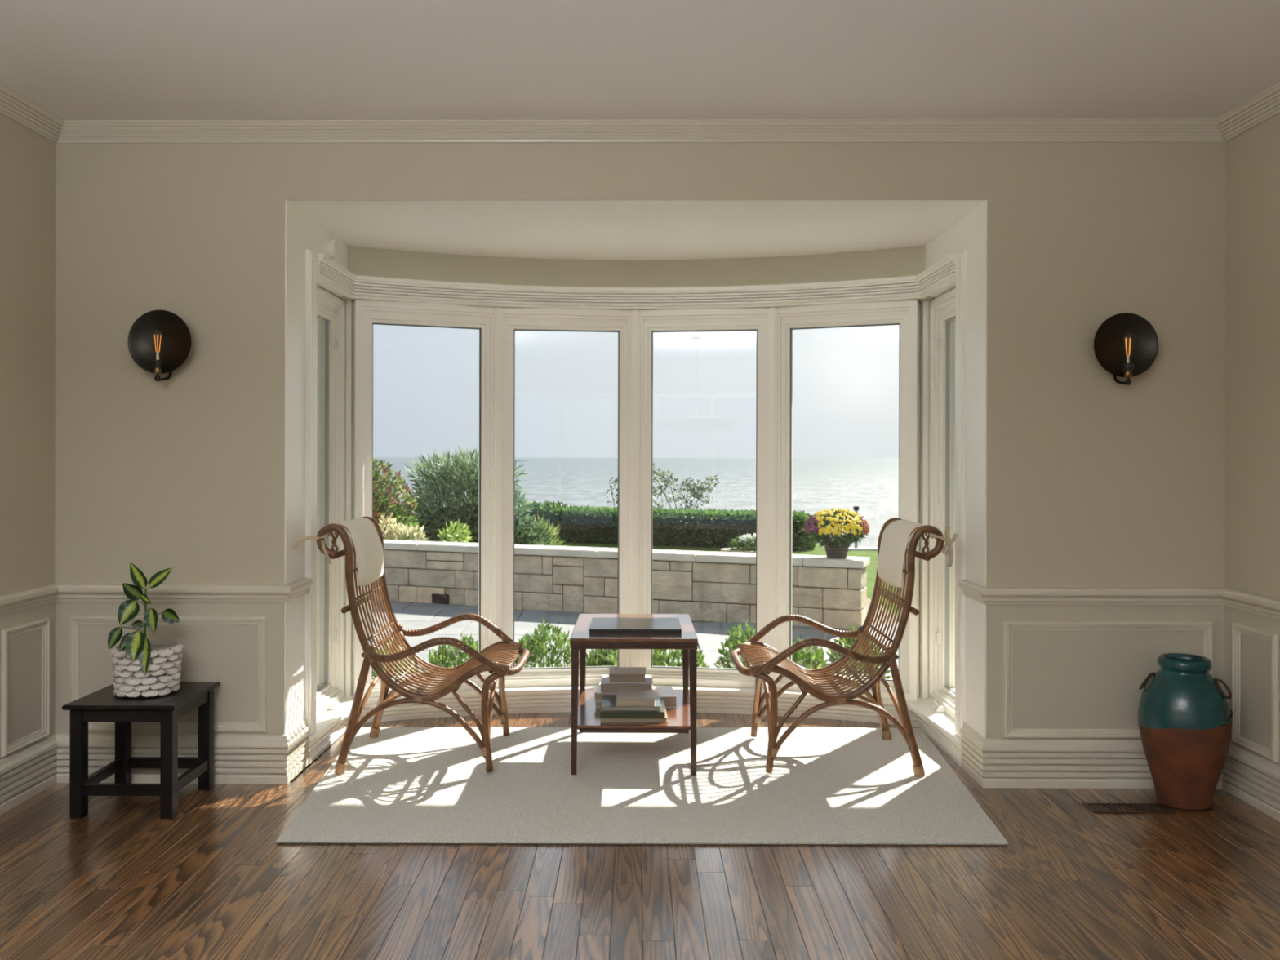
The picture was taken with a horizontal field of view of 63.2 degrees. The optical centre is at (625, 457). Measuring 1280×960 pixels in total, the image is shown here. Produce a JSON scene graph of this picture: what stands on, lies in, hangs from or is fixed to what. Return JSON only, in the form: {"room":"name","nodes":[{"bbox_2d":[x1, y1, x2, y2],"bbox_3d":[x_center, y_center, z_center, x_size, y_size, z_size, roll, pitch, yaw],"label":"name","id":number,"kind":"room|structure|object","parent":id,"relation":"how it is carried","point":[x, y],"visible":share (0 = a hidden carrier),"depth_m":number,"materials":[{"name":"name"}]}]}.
{"room":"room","nodes":[
{"label":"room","id":0,"kind":"room"},
{"bbox_2d":[0,113,55,759],"bbox_3d":[-2.542,-0.055,0.606,0.204,2.960,7.560,0,0,1],"label":"wall","id":1,"kind":"structure","parent":0,"point":[27,157],"depth_m":4.18,"materials":[{"name":"beige paint"}]},
{"bbox_2d":[0,617,49,757],"bbox_3d":[-2.397,0.910,4.165,0.016,0.490,0.310,0,0,1],"label":"trim","id":2,"kind":"structure","parent":1,"relation":"attached to","point":[6,748],"depth_m":4.17,"materials":[{"name":"beige paint"}]},
{"bbox_2d":[0,733,57,814],"bbox_3d":[-2.433,1.264,0.605,0.028,0.203,7.560,0,0,1],"label":"baseboard","id":3,"kind":"structure","parent":1,"relation":"attached to","point":[30,771],"depth_m":4.16,"materials":[{"name":"beige paint"}]},
{"bbox_2d":[0,584,58,615],"bbox_3d":[-2.427,0.570,0.605,0.037,0.074,7.560,0,0,1],"label":"trim","id":4,"kind":"structure","parent":1,"relation":"attached to","point":[15,602],"depth_m":4.15,"materials":[{"name":"beige paint"}]},
{"bbox_2d":[0,82,64,142],"bbox_3d":[-2.399,-1.360,0.605,0.084,0.070,7.560,0,0,1],"label":"trim","id":5,"kind":"structure","parent":1,"relation":"attached to","point":[14,105],"depth_m":4.12,"materials":[{"name":"beige paint"}]},
{"bbox_2d":[284,200,353,734],"bbox_3d":[-1.588,0.332,4.948,0.325,2.870,1.136,0,0,1],"label":"wall","id":6,"kind":"structure","parent":0,"point":[302,233],"depth_m":4.54,"materials":[{"name":"white paint"}]},
{"bbox_2d":[284,577,312,602],"bbox_3d":[-1.417,0.572,4.489,0.037,0.074,0.302,0,0,1],"label":"trim","id":7,"kind":"structure","parent":6,"relation":"attached to","point":[299,588],"depth_m":4.49,"materials":[{"name":"beige paint"}]},
{"bbox_2d":[284,715,349,783],"bbox_3d":[-1.417,1.266,4.848,0.033,0.203,1.003,0,0,1],"label":"baseboard","id":8,"kind":"structure","parent":6,"relation":"attached to","point":[297,739],"depth_m":4.59,"materials":[{"name":"beige paint"}]},
{"bbox_2d":[316,286,346,718],"bbox_3d":[-1.514,0.213,5.051,0.221,2.057,0.748,0,0,1],"label":"window","id":9,"kind":"structure","parent":6,"relation":"in","point":[331,309],"depth_m":5.34,"materials":[{"name":"white paint"}]},
{"bbox_2d":[324,237,337,259],"bbox_3d":[-1.402,-0.998,4.970,0.040,0.104,0.104,0,0,1],"label":"sensor","id":10,"kind":"object","parent":6,"relation":"attached to","point":[331,246],"visible":0.98,"depth_m":4.94,"materials":[{"name":"white plastic"}]},
{"bbox_2d":[315,253,356,297],"bbox_3d":[-1.396,-0.873,5.026,0.053,0.116,0.570,0,0,1],"label":"trim","id":11,"kind":"structure","parent":6,"relation":"attached to","point":[331,273],"depth_m":4.98,"materials":[{"name":"white paint"}]},
{"bbox_2d":[352,299,496,697],"bbox_3d":[-1.064,0.214,5.564,0.766,2.057,0.160,0,0,-21],"label":"window","id":12,"kind":"structure","parent":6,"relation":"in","point":[366,313],"depth_m":5.51,"materials":[{"name":"white paint"}]},
{"bbox_2d":[284,200,985,260],"bbox_3d":[0.050,-1.130,5.130,3.540,0.100,1.539,0,0,1],"label":"ceiling","id":13,"kind":"structure","parent":0,"point":[556,229],"depth_m":4.85,"materials":[{"name":"white paint"}]},
{"bbox_2d":[338,245,937,310],"bbox_3d":[0.054,-0.947,5.641,3.296,0.265,0.718,0,0,1],"label":"wall","id":14,"kind":"structure","parent":0,"point":[366,261],"depth_m":5.58,"materials":[{"name":"beige paint"}]},
{"bbox_2d":[494,306,638,688],"bbox_3d":[-0.327,0.216,5.737,0.787,2.057,0.185,0,0,-7],"label":"window","id":15,"kind":"structure","parent":14,"relation":"in","point":[620,321],"depth_m":5.70,"materials":[{"name":"white paint"}]},
{"bbox_2d":[350,275,923,309],"bbox_3d":[0.053,-0.870,5.482,2.930,0.116,0.426,0,0,1],"label":"trim","id":16,"kind":"structure","parent":14,"relation":"attached to","point":[366,287],"depth_m":5.56,"materials":[{"name":"white paint"}]},
{"bbox_2d":[638,306,775,688],"bbox_3d":[0.438,0.217,5.729,0.778,2.057,0.184,0,0,8],"label":"window","id":17,"kind":"structure","parent":14,"relation":"in","point":[735,319],"depth_m":5.68,"materials":[{"name":"white paint"}]},
{"bbox_2d":[774,299,919,701],"bbox_3d":[1.166,0.219,5.541,0.766,2.057,0.160,0,0,23],"label":"window","id":18,"kind":"structure","parent":14,"relation":"in","point":[904,313],"depth_m":5.44,"materials":[{"name":"white paint"}]},
{"bbox_2d":[0,711,1279,959],"bbox_3d":[0.011,1.400,1.130,5.305,0.060,9.060,0,0,1],"label":"floor","id":19,"kind":"structure","parent":0,"point":[212,880],"depth_m":3.31,"materials":[{"name":"brown wood"}]},
{"bbox_2d":[62,681,220,818],"bbox_3d":[-1.905,1.150,4.125,0.426,0.433,0.430,0,0,1],"label":"side table","id":20,"kind":"object","parent":19,"relation":"on","point":[100,705],"visible":0.85,"depth_m":3.95,"materials":[{"name":"black wood"}]},
{"bbox_2d":[107,562,182,697],"bbox_3d":[-1.902,0.674,4.127,0.262,0.518,0.277,0,0,1],"label":"potted plant","id":21,"kind":"object","parent":20,"relation":"on","point":[142,668],"visible":1,"depth_m":4.07,"materials":[{"name":"grey ceramic"}]},
{"bbox_2d":[111,640,182,697],"bbox_3d":[-1.902,0.839,4.135,0.262,0.188,0.260,0,0,1],"label":"pot","id":22,"kind":"object","parent":21,"relation":"attached to","point":[153,669],"depth_m":4.04,"materials":[{"name":"white ceramic"}]},
{"bbox_2d":[275,727,1008,845],"bbox_3d":[0.064,1.363,4.465,2.831,0.012,1.594,0,0,1],"label":"area rug","id":23,"kind":"object","parent":19,"relation":"on","point":[401,785],"visible":0.92,"depth_m":4.23,"materials":[{"name":"grey carpet"}]},
{"bbox_2d":[293,516,529,774],"bbox_3d":[-0.937,0.822,4.752,0.981,1.078,0.712,0,0,1],"label":"wicker lounge chair","id":24,"kind":"object","parent":23,"relation":"on","point":[366,535],"visible":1,"depth_m":4.58,"materials":[{"name":"wicker"}]},
{"bbox_2d":[336,517,383,586],"bbox_3d":[-1.216,0.429,4.755,0.158,0.293,0.436,0,0,1],"label":"cushion","id":25,"kind":"object","parent":24,"relation":"on","point":[367,547],"depth_m":4.65,"materials":[{"name":"white fabric"}]},
{"bbox_2d":[569,613,697,775],"bbox_3d":[0.039,1.066,4.800,0.548,0.584,0.716,0,0,1],"label":"wooden side table","id":26,"kind":"object","parent":23,"relation":"on","point":[585,718],"visible":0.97,"depth_m":4.46,"materials":[{"name":"brown wood"}]},
{"bbox_2d":[595,689,601,707],"bbox_3d":[-0.007,1.136,4.905,0.270,0.028,0.240,0,0,-2],"label":"book","id":27,"kind":"object","parent":26,"relation":"on","point":[598,703],"visible":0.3,"depth_m":4.79,"materials":[{"name":"grey paper"}]},
{"bbox_2d":[594,682,617,700],"bbox_3d":[-0.007,1.105,4.905,0.255,0.034,0.220,0,0,5],"label":"book","id":28,"kind":"object","parent":27,"relation":"on","point":[597,695],"visible":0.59,"depth_m":4.81,"materials":[{"name":"white paper"}]},
{"bbox_2d":[600,674,652,693],"bbox_3d":[0.006,1.066,4.900,0.240,0.044,0.200,0,0,1],"label":"book","id":29,"kind":"object","parent":28,"relation":"on","point":[606,687],"visible":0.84,"depth_m":4.81,"materials":[{"name":"grey paper"}]},
{"bbox_2d":[608,666,646,683],"bbox_3d":[0.010,1.022,4.890,0.172,0.044,0.150,0,0,1],"label":"book","id":30,"kind":"object","parent":29,"relation":"on","point":[616,674],"visible":1,"depth_m":4.82,"materials":[{"name":"beige paper"}]},
{"bbox_2d":[577,689,690,728],"bbox_3d":[0.039,1.156,4.800,0.512,0.012,0.680,0,0,1],"label":"shelf","id":31,"kind":"object","parent":26,"relation":"attached to","point":[588,716],"depth_m":4.60,"materials":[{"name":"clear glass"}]},
{"bbox_2d":[600,705,667,722],"bbox_3d":[0.037,1.142,4.640,0.290,0.017,0.240,0,0,-1],"label":"book","id":32,"kind":"object","parent":26,"relation":"on","point":[602,720],"visible":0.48,"depth_m":4.52,"materials":[{"name":"brown paper"}]},
{"bbox_2d":[600,699,664,718],"bbox_3d":[0.033,1.119,4.635,0.282,0.028,0.230,0,0,2],"label":"book","id":33,"kind":"object","parent":32,"relation":"on","point":[603,714],"visible":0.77,"depth_m":4.52,"materials":[{"name":"grey paper"}]},
{"bbox_2d":[601,694,661,711],"bbox_3d":[0.023,1.095,4.640,0.262,0.020,0.220,0,0,-1],"label":"book","id":34,"kind":"object","parent":33,"relation":"on","point":[608,702],"visible":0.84,"depth_m":4.54,"materials":[{"name":"grey paper"}]},
{"bbox_2d":[616,689,655,706],"bbox_3d":[0.047,1.067,4.610,0.172,0.036,0.160,0,0,1],"label":"book","id":35,"kind":"object","parent":34,"relation":"on","point":[624,698],"visible":1,"depth_m":4.54,"materials":[{"name":"grey paper"}]},
{"bbox_2d":[589,617,681,634],"bbox_3d":[0.045,0.764,4.735,0.405,0.020,0.330,0,0,1],"label":"book","id":36,"kind":"object","parent":26,"relation":"on","point":[598,624],"visible":1,"depth_m":4.66,"materials":[{"name":"black paper"}]},
{"bbox_2d":[654,686,677,707],"bbox_3d":[0.190,1.124,4.888,0.080,0.052,0.210,0,0,-5],"label":"book","id":37,"kind":"object","parent":26,"relation":"on","point":[668,694],"visible":0.7,"depth_m":4.81,"materials":[{"name":"white paper"}]},
{"bbox_2d":[729,517,957,777],"bbox_3d":[0.953,0.826,4.739,0.936,1.078,0.712,0,0,1],"label":"wicker lounge chair","id":38,"kind":"object","parent":23,"relation":"on","point":[895,534],"visible":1,"depth_m":4.56,"materials":[{"name":"wicker"}]},
{"bbox_2d":[876,520,928,587],"bbox_3d":[1.256,0.434,4.736,0.158,0.293,0.436,0,0,1],"label":"cushion","id":39,"kind":"object","parent":38,"relation":"on","point":[895,538],"depth_m":4.62,"materials":[{"name":"white fabric"}]},
{"bbox_2d":[1081,802,1177,813],"bbox_3d":[1.969,1.371,4.070,0.320,0.004,0.110,0,0,1],"label":"floor vent","id":40,"kind":"object","parent":19,"relation":"in","point":[1088,805],"visible":1,"depth_m":4.07,"materials":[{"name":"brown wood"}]},
{"bbox_2d":[1137,653,1232,810],"bbox_3d":[2.222,1.082,4.138,0.333,0.577,0.333,0,0,1],"label":"urn","id":41,"kind":"object","parent":19,"relation":"on","point":[1184,717],"visible":1,"depth_m":4.04,"materials":[{"name":"ceramic"}]},
{"bbox_2d":[0,0,1279,119],"bbox_3d":[0.011,-1.450,0.580,4.905,0.120,7.560,0,0,1],"label":"ceiling","id":42,"kind":"structure","parent":0,"point":[75,60],"depth_m":3.62,"materials":[{"name":"white paint"}]},
{"bbox_2d":[54,142,1226,738],"bbox_3d":[0.048,0.120,4.508,5.305,3.300,0.304,0,0,1],"label":"wall","id":43,"kind":"structure","parent":0,"point":[1093,480],"depth_m":4.35,"materials":[{"name":"beige paint"}]},
{"bbox_2d":[127,310,191,381],"bbox_3d":[-1.931,-0.463,4.316,0.265,0.300,0.127,0,0,1],"label":"wall sconce","id":44,"kind":"object","parent":43,"relation":"attached to","point":[159,341],"visible":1,"depth_m":4.33,"materials":[{"name":"brown metal"}]},
{"bbox_2d":[151,360,163,367],"bbox_3d":[-1.927,-0.388,4.282,0.043,0.028,0.043,0,0,1],"label":"socket","id":45,"kind":"object","parent":44,"relation":"attached to","point":[155,363],"depth_m":4.27,"materials":[{"name":"black metal"}]},
{"bbox_2d":[68,615,266,731],"bbox_3d":[-1.923,0.909,4.368,0.832,0.485,0.016,0,0,1],"label":"trim","id":46,"kind":"structure","parent":43,"relation":"attached to","point":[74,620],"depth_m":4.37,"materials":[{"name":"beige paint"}]},
{"bbox_2d":[55,733,288,784],"bbox_3d":[-1.909,1.265,4.366,0.998,0.203,0.028,0,0,1],"label":"baseboard","id":47,"kind":"structure","parent":43,"relation":"attached to","point":[254,759],"depth_m":4.36,"materials":[{"name":"beige paint"}]},
{"bbox_2d":[54,583,289,602],"bbox_3d":[-1.903,0.571,4.361,1.007,0.074,0.037,0,0,1],"label":"trim","id":48,"kind":"structure","parent":43,"relation":"attached to","point":[67,593],"depth_m":4.35,"materials":[{"name":"beige paint"}]},
{"bbox_2d":[305,249,317,735],"bbox_3d":[-1.467,0.169,4.690,0.122,2.196,0.100,0,0,1],"label":"trim","id":49,"kind":"structure","parent":43,"relation":"attached to","point":[311,257],"depth_m":4.65,"materials":[{"name":"white paint"}]},
{"bbox_2d":[55,118,1225,143],"bbox_3d":[0.049,-1.355,4.318,4.905,0.070,0.084,0,0,1],"label":"trim","id":50,"kind":"structure","parent":43,"relation":"attached to","point":[593,131],"depth_m":4.32,"materials":[{"name":"beige paint"}]},
{"bbox_2d":[980,586,1224,605],"bbox_3d":[1.984,0.579,4.322,1.027,0.074,0.037,0,0,1],"label":"trim","id":51,"kind":"structure","parent":43,"relation":"attached to","point":[991,595],"depth_m":4.31,"materials":[{"name":"beige paint"}]},
{"bbox_2d":[982,737,1223,789],"bbox_3d":[1.988,1.272,4.326,1.018,0.203,0.028,0,0,1],"label":"baseboard","id":52,"kind":"structure","parent":43,"relation":"attached to","point":[1035,763],"depth_m":4.32,"materials":[{"name":"beige paint"}]},
{"bbox_2d":[1003,621,1213,737],"bbox_3d":[2.010,0.926,4.328,0.865,0.485,0.016,0,0,1],"label":"trim","id":53,"kind":"structure","parent":43,"relation":"attached to","point":[1009,626],"depth_m":4.33,"materials":[{"name":"beige paint"}]},
{"bbox_2d":[1093,312,1158,385],"bbox_3d":[2.055,-0.445,4.276,0.265,0.300,0.127,0,0,1],"label":"wall sconce","id":54,"kind":"object","parent":43,"relation":"attached to","point":[1126,344],"visible":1,"depth_m":4.29,"materials":[{"name":"brown metal"}]},
{"bbox_2d":[1122,363,1133,370],"bbox_3d":[2.049,-0.370,4.241,0.043,0.028,0.043,0,0,1],"label":"socket","id":55,"kind":"object","parent":54,"relation":"attached to","point":[1126,366],"depth_m":4.23,"materials":[{"name":"black metal"}]},
{"bbox_2d":[919,200,986,737],"bbox_3d":[1.679,0.338,4.915,0.340,2.870,1.136,0,0,1],"label":"wall","id":56,"kind":"structure","parent":0,"point":[969,233],"depth_m":4.53,"materials":[{"name":"white paint"}]},
{"bbox_2d":[915,253,956,297],"bbox_3d":[1.491,-0.867,4.997,0.053,0.116,0.570,0,0,1],"label":"trim","id":57,"kind":"structure","parent":56,"relation":"attached to","point":[942,273],"depth_m":4.95,"materials":[{"name":"white paint"}]},
{"bbox_2d":[924,287,955,719],"bbox_3d":[1.615,0.220,5.019,0.221,2.057,0.748,0,0,1],"label":"window","id":58,"kind":"structure","parent":56,"relation":"in","point":[942,309],"depth_m":5.30,"materials":[{"name":"white paint"}]},
{"bbox_2d":[918,715,986,787],"bbox_3d":[1.498,1.272,4.819,0.028,0.203,1.003,0,0,1],"label":"baseboard","id":59,"kind":"structure","parent":56,"relation":"attached to","point":[972,742],"depth_m":4.56,"materials":[{"name":"beige paint"}]},
{"bbox_2d":[955,248,965,737],"bbox_3d":[1.551,0.175,4.659,0.122,2.196,0.100,0,0,1],"label":"trim","id":60,"kind":"structure","parent":56,"relation":"attached to","point":[960,365],"depth_m":4.63,"materials":[{"name":"white paint"}]},
{"bbox_2d":[958,579,986,604],"bbox_3d":[1.491,0.578,4.459,0.037,0.074,0.302,0,0,1],"label":"trim","id":61,"kind":"structure","parent":56,"relation":"attached to","point":[971,590],"depth_m":4.46,"materials":[{"name":"beige paint"}]},
{"bbox_2d":[1224,113,1279,765],"bbox_3d":[2.559,-0.045,0.554,0.204,2.960,7.560,0,0,1],"label":"wall","id":62,"kind":"structure","parent":0,"point":[1252,227],"depth_m":4.13,"materials":[{"name":"beige paint"}]},
{"bbox_2d":[1217,82,1279,142],"bbox_3d":[2.421,-1.350,0.555,0.084,0.070,7.560,0,0,1],"label":"trim","id":63,"kind":"structure","parent":62,"relation":"attached to","point":[1265,105],"depth_m":4.08,"materials":[{"name":"beige paint"}]},
{"bbox_2d":[1221,587,1279,619],"bbox_3d":[2.441,0.580,0.555,0.037,0.074,7.560,0,0,1],"label":"trim","id":64,"kind":"structure","parent":62,"relation":"attached to","point":[1257,604],"depth_m":4.10,"materials":[{"name":"beige paint"}]},
{"bbox_2d":[1222,742,1279,821],"bbox_3d":[2.444,1.273,0.555,0.028,0.203,7.560,0,0,1],"label":"baseboard","id":65,"kind":"structure","parent":62,"relation":"attached to","point":[1254,780],"depth_m":4.10,"materials":[{"name":"beige paint"}]},
{"bbox_2d":[1231,622,1278,762],"bbox_3d":[2.483,0.920,4.112,0.016,0.490,0.285,0,0,1],"label":"trim","id":66,"kind":"structure","parent":62,"relation":"attached to","point":[1271,754],"depth_m":4.12,"materials":[{"name":"beige paint"}]},
{"bbox_3d":[0.049,1.518,5.638,3.083,0.504,0.604,0,0,1],"label":"wall","id":67,"kind":"structure","parent":0,"visible":0},
{"bbox_2d":[307,684,962,743],"bbox_3d":[0.046,1.255,5.282,3.340,0.020,1.315,0,0,1],"label":"trim","id":68,"kind":"structure","parent":67,"relation":"on","point":[943,722],"depth_m":5.36,"materials":[{"name":"white paint"}]},
{"bbox_2d":[358,693,919,726],"bbox_3d":[0.050,1.318,5.475,2.936,0.104,0.313,0,0,1],"label":"baseboard","id":69,"kind":"structure","parent":67,"relation":"attached to","point":[548,702],"depth_m":5.51,"materials":[{"name":"white paint"}]},
{"label":"outside","id":70,"kind":"structure","parent":0,"visible":0},
{"bbox_2d":[373,457,898,546],"bbox_3d":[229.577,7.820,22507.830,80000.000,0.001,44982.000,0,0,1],"label":"sea","id":71,"kind":"structure","parent":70,"point":[819,484],"depth_m":312.04,"materials":[{"name":"liquid"}]},
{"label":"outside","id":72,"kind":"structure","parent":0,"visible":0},
{"bbox_2d":[552,542,898,615],"bbox_3d":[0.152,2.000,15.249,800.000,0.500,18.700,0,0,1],"label":"lawn","id":73,"kind":"structure","parent":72,"point":[872,567],"depth_m":19.31,"materials":[{"name":"green plant"}]},
{"bbox_2d":[373,457,421,540],"bbox_3d":[-3.639,0.820,14.332,1.829,2.041,1.348,0,0,1],"label":"flowering shrub","id":74,"kind":"object","parent":73,"relation":"on","point":[384,501],"visible":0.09,"depth_m":14.18,"materials":[{"name":"green plant"}]},
{"bbox_2d":[378,511,429,541],"bbox_3d":[-2.839,1.219,13.376,0.840,1.052,0.496,0,0,1],"label":"flower plant","id":75,"kind":"object","parent":73,"relation":"on","point":[397,535],"visible":0.28,"depth_m":13.35,"materials":[{"name":"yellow plant"}]},
{"bbox_2d":[437,518,474,542],"bbox_3d":[-2.170,1.256,13.222,0.494,0.981,0.412,0,0,1],"label":"plant","id":76,"kind":"object","parent":73,"relation":"on","point":[464,528],"visible":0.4,"depth_m":13.19,"materials":[{"name":"green plant"}]},
{"bbox_2d":[403,445,551,545],"bbox_3d":[-2.326,0.853,16.025,2.422,2.094,1.520,0,0,1],"label":"shrub","id":77,"kind":"object","parent":73,"relation":"on","point":[432,521],"visible":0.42,"depth_m":15.77,"materials":[{"name":"green plant"}]},
{"bbox_2d":[530,512,567,546],"bbox_3d":[-1.427,1.387,15.547,0.964,0.967,4.059,0,0,1],"label":"clump","id":78,"kind":"object","parent":73,"relation":"on","point":[544,524],"visible":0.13,"depth_m":17.09,"materials":[{"name":"green plant"}]},
{"bbox_2d":[605,476,617,508],"bbox_3d":[-0.241,1.089,23.211,0.427,1.324,0.398,0,0,1],"label":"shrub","id":79,"kind":"object","parent":73,"relation":"on","point":[615,479],"visible":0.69,"depth_m":23.20,"materials":[{"name":"green plant"}]},
{"bbox_2d":[514,499,817,551],"bbox_3d":[0.567,1.381,21.107,6.827,0.977,1.081,0,0,22],"label":"clipped hedge","id":80,"kind":"object","parent":73,"relation":"on","point":[714,528],"visible":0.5,"depth_m":20.60,"materials":[{"name":"green plant"}]},
{"bbox_2d":[653,462,719,509],"bbox_3d":[1.190,0.916,22.980,1.789,1.692,0.535,0,0,1],"label":"shrub","id":81,"kind":"object","parent":73,"relation":"on","point":[696,495],"visible":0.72,"depth_m":22.97,"materials":[{"name":"green plant"}]},
{"bbox_2d":[720,547,755,552],"bbox_3d":[2.210,1.714,18.978,0.940,0.080,0.820,0,0,1],"label":"ring","id":82,"kind":"object","parent":73,"relation":"on","point":[726,549],"visible":0.27,"depth_m":18.72,"materials":[{"name":"grey stone"}]},
{"bbox_2d":[727,533,755,551],"bbox_3d":[2.202,1.603,18.985,0.721,0.496,0.603,0,0,1],"label":"hydrangea","id":83,"kind":"object","parent":73,"relation":"on","point":[743,539],"visible":0.7,"depth_m":18.87,"materials":[{"name":"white plant"}]},
{"bbox_2d":[848,546,877,551],"bbox_3d":[32.047,2.099,19.574,56.300,0.630,0.400,0,0,1],"label":"wall","id":84,"kind":"structure","parent":73,"relation":"on","point":[851,548],"depth_m":19.68,"materials":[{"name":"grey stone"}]},
{"bbox_2d":[853,506,858,548],"bbox_3d":[4.400,1.344,19.856,0.090,0.830,0.090,0,0,1],"label":"post","id":85,"kind":"object","parent":84,"relation":"on","point":[855,508],"visible":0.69,"depth_m":19.83,"materials":[{"name":"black metal"}]},
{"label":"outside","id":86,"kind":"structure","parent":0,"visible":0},
{"bbox_2d":[372,597,898,679],"bbox_3d":[-2.956,1.746,9.581,11.900,0.057,7.900,0,0,1],"label":"patio","id":87,"kind":"structure","parent":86,"point":[411,615],"depth_m":10.59,"materials":[{"name":"grey stone"}]},
{"bbox_2d":[372,639,420,677],"bbox_3d":[-1.507,1.445,6.619,0.462,0.607,0.644,0,0,1],"label":"boxwood shrub","id":88,"kind":"object","parent":87,"relation":"on","point":[374,674],"visible":0.06,"depth_m":6.54,"materials":[{"name":"green plant"}]},
{"bbox_2d":[421,632,478,672],"bbox_3d":[-1.027,1.426,6.628,0.584,0.647,0.626,0,0,1],"label":"boxwood shrub","id":89,"kind":"object","parent":87,"relation":"on","point":[442,655],"visible":0.23,"depth_m":6.59,"materials":[{"name":"green plant"}]},
{"bbox_2d":[514,617,586,667],"bbox_3d":[-0.509,1.402,6.732,0.523,0.696,0.644,0,0,1],"label":"boxwood shrub","id":90,"kind":"object","parent":87,"relation":"on","point":[540,648],"visible":0.44,"depth_m":6.67,"materials":[{"name":"green plant"}]},
{"bbox_2d":[586,648,617,666],"bbox_3d":[-0.123,1.449,6.808,0.338,0.606,0.632,0,0,1],"label":"boxwood shrub","id":91,"kind":"object","parent":87,"relation":"on","point":[600,657],"visible":0.29,"depth_m":6.67,"materials":[{"name":"green plant"}]},
{"bbox_2d":[373,539,870,629],"bbox_3d":[-1.034,1.388,11.988,7.511,0.720,0.430,0,0,21],"label":"wall","id":92,"kind":"structure","parent":87,"relation":"on","point":[708,586],"depth_m":11.43,"materials":[{"name":"brown stone"}]},
{"bbox_2d":[431,593,448,604],"bbox_3d":[-2.179,1.661,12.224,0.220,0.110,0.014,0,0,21],"label":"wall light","id":93,"kind":"object","parent":92,"relation":"in","point":[441,598],"depth_m":12.21,"materials":[{"name":"black metal"}]},
{"bbox_2d":[804,507,869,558],"bbox_3d":[2.181,0.775,10.731,0.683,0.520,0.667,0,0,1],"label":"potted flowers","id":94,"kind":"object","parent":92,"relation":"on","point":[821,526],"visible":1,"depth_m":10.58,"materials":[{"name":"yellow plant"}]},
{"bbox_2d":[652,646,710,667],"bbox_3d":[0.312,1.448,6.747,0.603,0.607,0.636,0,0,1],"label":"boxwood shrub","id":95,"kind":"object","parent":87,"relation":"on","point":[658,657],"visible":0.22,"depth_m":6.67,"materials":[{"name":"green plant"}]},
{"bbox_2d":[711,622,755,668],"bbox_3d":[0.766,1.414,6.769,0.417,0.677,0.619,0,0,1],"label":"boxwood shrub","id":96,"kind":"object","parent":87,"relation":"on","point":[749,633],"visible":0.2,"depth_m":6.76,"materials":[{"name":"green plant"}]},
{"bbox_2d":[791,633,834,673],"bbox_3d":[1.125,1.438,6.583,0.411,0.632,0.630,0,0,1],"label":"boxwood shrub","id":97,"kind":"object","parent":87,"relation":"on","point":[804,658],"visible":0.25,"depth_m":6.49,"materials":[{"name":"green plant"}]},
{"bbox_2d":[825,623,891,679],"bbox_3d":[1.496,1.411,6.689,0.414,0.685,0.622,0,0,1],"label":"boxwood shrub","id":98,"kind":"object","parent":87,"relation":"on","point":[848,642],"visible":0.16,"depth_m":6.68,"materials":[{"name":"green plant"}]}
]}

